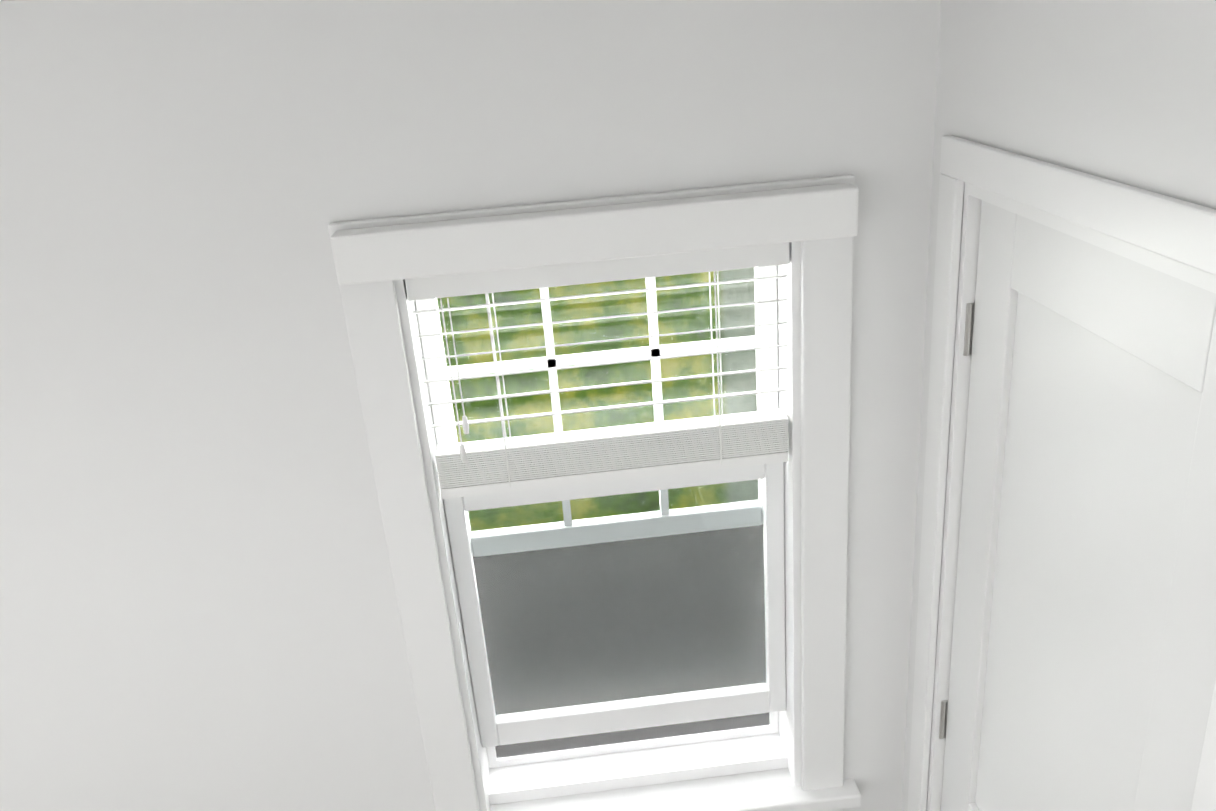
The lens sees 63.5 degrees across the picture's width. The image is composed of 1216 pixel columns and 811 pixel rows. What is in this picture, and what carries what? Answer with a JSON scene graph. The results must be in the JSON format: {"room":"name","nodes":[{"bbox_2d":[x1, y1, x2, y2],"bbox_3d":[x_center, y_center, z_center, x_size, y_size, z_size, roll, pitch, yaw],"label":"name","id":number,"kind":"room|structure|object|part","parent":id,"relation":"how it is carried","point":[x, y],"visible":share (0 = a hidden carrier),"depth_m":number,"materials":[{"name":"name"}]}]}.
{"room":"bedroom","nodes":[
{"label":"bedroom","id":0,"kind":"room"},
{"bbox_2d":[0,0,940,810],"bbox_3d":[-1.444,0.572,1.936,6.170,2.440,0.150,-6,22,-3],"label":"wall","id":1,"kind":"structure","parent":0,"point":[198,606],"depth_m":1.65,"materials":[{"name":"white paint"}]},
{"bbox_2d":[328,175,854,810],"bbox_3d":[0.021,0.237,1.933,0.870,1.310,0.168,-6,22,-3],"label":"window","id":2,"kind":"structure","parent":1,"relation":"in","point":[494,761],"depth_m":1.90,"materials":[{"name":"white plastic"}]},
{"bbox_2d":[440,298,468,461],"bbox_3d":[-0.266,-0.040,1.721,0.024,0.307,0.011,-6,22,-3],"label":"blind cord","id":3,"kind":"object","parent":2,"relation":"hanging from","point":[465,424],"depth_m":1.73,"materials":[{"name":"white fabric"}]},
{"bbox_3d":[-0.207,-0.071,1.839,0.188,0.287,0.005,-6,22,-3],"label":"upper window sash glass","id":4,"kind":"part","parent":2,"relation":"part of","materials":[{"name":"clear glass"}]},
{"bbox_2d":[485,293,510,486],"bbox_3d":[-0.194,-0.020,1.742,0.002,0.370,0.002,-6,22,-3],"label":"blind cord","id":5,"kind":"object","parent":2,"relation":"hanging from","point":[486,295],"depth_m":1.76,"materials":[{"name":"white fabric"}]},
{"bbox_2d":[493,295,511,442],"bbox_3d":[-0.187,-0.031,1.767,0.002,0.370,0.002,-6,22,-3],"label":"blind cord","id":6,"kind":"object","parent":2,"relation":"hanging from","point":[493,295],"depth_m":1.75,"materials":[{"name":"white fabric"}]},
{"bbox_3d":[-0.183,0.223,1.959,0.187,0.054,0.005,-6,22,-3],"label":"upper window sash glass","id":7,"kind":"part","parent":2,"relation":"part of","materials":[{"name":"clear glass"}]},
{"bbox_2d":[330,183,857,284],"bbox_3d":[-0.015,-0.281,1.603,0.850,0.080,0.052,-6,22,-3],"label":"window trim","id":8,"kind":"structure","parent":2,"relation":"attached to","point":[500,242],"depth_m":1.58,"materials":[{"name":"white wood"}]},
{"bbox_3d":[-0.002,-0.010,1.883,0.662,0.605,0.030,-6,22,-3],"label":"upper window sash","id":9,"kind":"part","parent":2,"relation":"part of","materials":[{"name":"white wood"}]},
{"bbox_3d":[-0.016,-0.239,1.700,0.658,0.040,0.056,-6,22,-3],"label":"window blind head rail","id":10,"kind":"part","parent":2,"relation":"part of","materials":[{"name":"white plastic"}]},
{"bbox_2d":[412,275,788,498],"bbox_3d":[0.001,-0.036,1.783,0.650,0.361,0.050,-6,22,-3],"label":"window blind slats","id":11,"kind":"object","parent":2,"relation":"hanging from","point":[596,455],"visible":0.88,"depth_m":1.81,"materials":[{"name":"white plastic"}]},
{"bbox_3d":[-0.002,-0.012,1.882,0.588,0.520,0.018,-6,22,-3],"label":"upper window sash muntins","id":12,"kind":"part","parent":2,"relation":"part of","materials":[{"name":"white wood"}]},
{"bbox_3d":[-0.009,-0.092,1.849,0.180,0.288,0.005,-6,22,-3],"label":"upper window sash glass","id":13,"kind":"part","parent":2,"relation":"part of","materials":[{"name":"clear glass"}]},
{"bbox_3d":[0.035,0.412,2.016,0.662,0.610,0.030,-6,22,-3],"label":"lower window sash","id":14,"kind":"part","parent":2,"relation":"part of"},
{"bbox_3d":[0.015,0.203,1.970,0.179,0.054,0.005,-6,22,-3],"label":"upper window sash glass","id":15,"kind":"part","parent":2,"relation":"part of","materials":[{"name":"clear glass"}]},
{"bbox_3d":[0.034,0.404,2.013,0.592,0.512,0.004,-6,22,-3],"label":"window lower sash glass","id":16,"kind":"part","parent":2,"relation":"part of","materials":[{"name":"glass"}]},
{"bbox_2d":[473,524,769,758],"bbox_3d":[0.039,0.512,2.122,0.660,0.585,0.002,-6,22,-3],"label":"screen","id":17,"kind":"object","parent":2,"relation":"attached to","point":[613,627],"visible":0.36,"depth_m":2.10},
{"bbox_3d":[0.190,-0.113,1.860,0.187,0.287,0.005,-6,22,-3],"label":"upper window sash glass","id":18,"kind":"part","parent":2,"relation":"part of","materials":[{"name":"clear glass"}]},
{"bbox_3d":[0.214,0.182,1.981,0.186,0.053,0.005,-6,22,-3],"label":"upper window sash glass","id":19,"kind":"part","parent":2,"relation":"part of","materials":[{"name":"clear glass"}]},
{"bbox_2d":[709,271,722,464],"bbox_3d":[0.198,-0.061,1.764,0.002,0.370,0.002,-6,22,-3],"label":"blind cord","id":20,"kind":"object","parent":2,"relation":"hanging from","point":[714,271],"depth_m":1.77,"materials":[{"name":"white fabric"}]},
{"bbox_2d":[601,779,860,810],"bbox_3d":[0.077,0.877,2.125,0.930,0.034,0.104,-6,22,-3],"label":"sill","id":21,"kind":"structure","parent":1,"relation":"attached to","point":[847,794],"depth_m":2.10,"materials":[{"name":"white paint"}]},
{"bbox_2d":[902,0,1215,810],"bbox_3d":[0.718,0.570,1.521,0.120,2.450,1.000,-6,22,-3],"label":"wall","id":22,"kind":"structure","parent":0,"point":[1120,90],"depth_m":1.20,"materials":[{"name":"white paint"}]},
{"bbox_2d":[907,135,1215,810],"bbox_3d":[0.719,0.701,1.590,0.135,2.135,0.840,-6,22,-3],"label":"door frame","id":23,"kind":"structure","parent":22,"relation":"attached to","point":[1178,230],"depth_m":1.57,"materials":[{"name":"white paint"}]},
{"bbox_2d":[939,200,1215,810],"bbox_3d":[0.701,0.738,1.611,0.047,2.038,0.682,-6,22,-3],"label":"door","id":24,"kind":"structure","parent":22,"relation":"in","point":[1083,666],"depth_m":1.36,"materials":[{"name":"white paint"}]},
{"bbox_3d":[0.668,0.616,1.922,0.039,1.700,0.011,-6,22,-3],"label":"door hinges","id":25,"kind":"part","parent":24,"relation":"part of","materials":[{"name":"silver metal"}]},
{"label":"outside","id":26,"kind":"structure","parent":0,"visible":0},
{"bbox_2d":[437,267,758,531],"bbox_3d":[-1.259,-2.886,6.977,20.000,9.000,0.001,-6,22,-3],"label":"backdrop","id":27,"kind":"structure","parent":26,"point":[664,329],"depth_m":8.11,"materials":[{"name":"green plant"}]}
]}

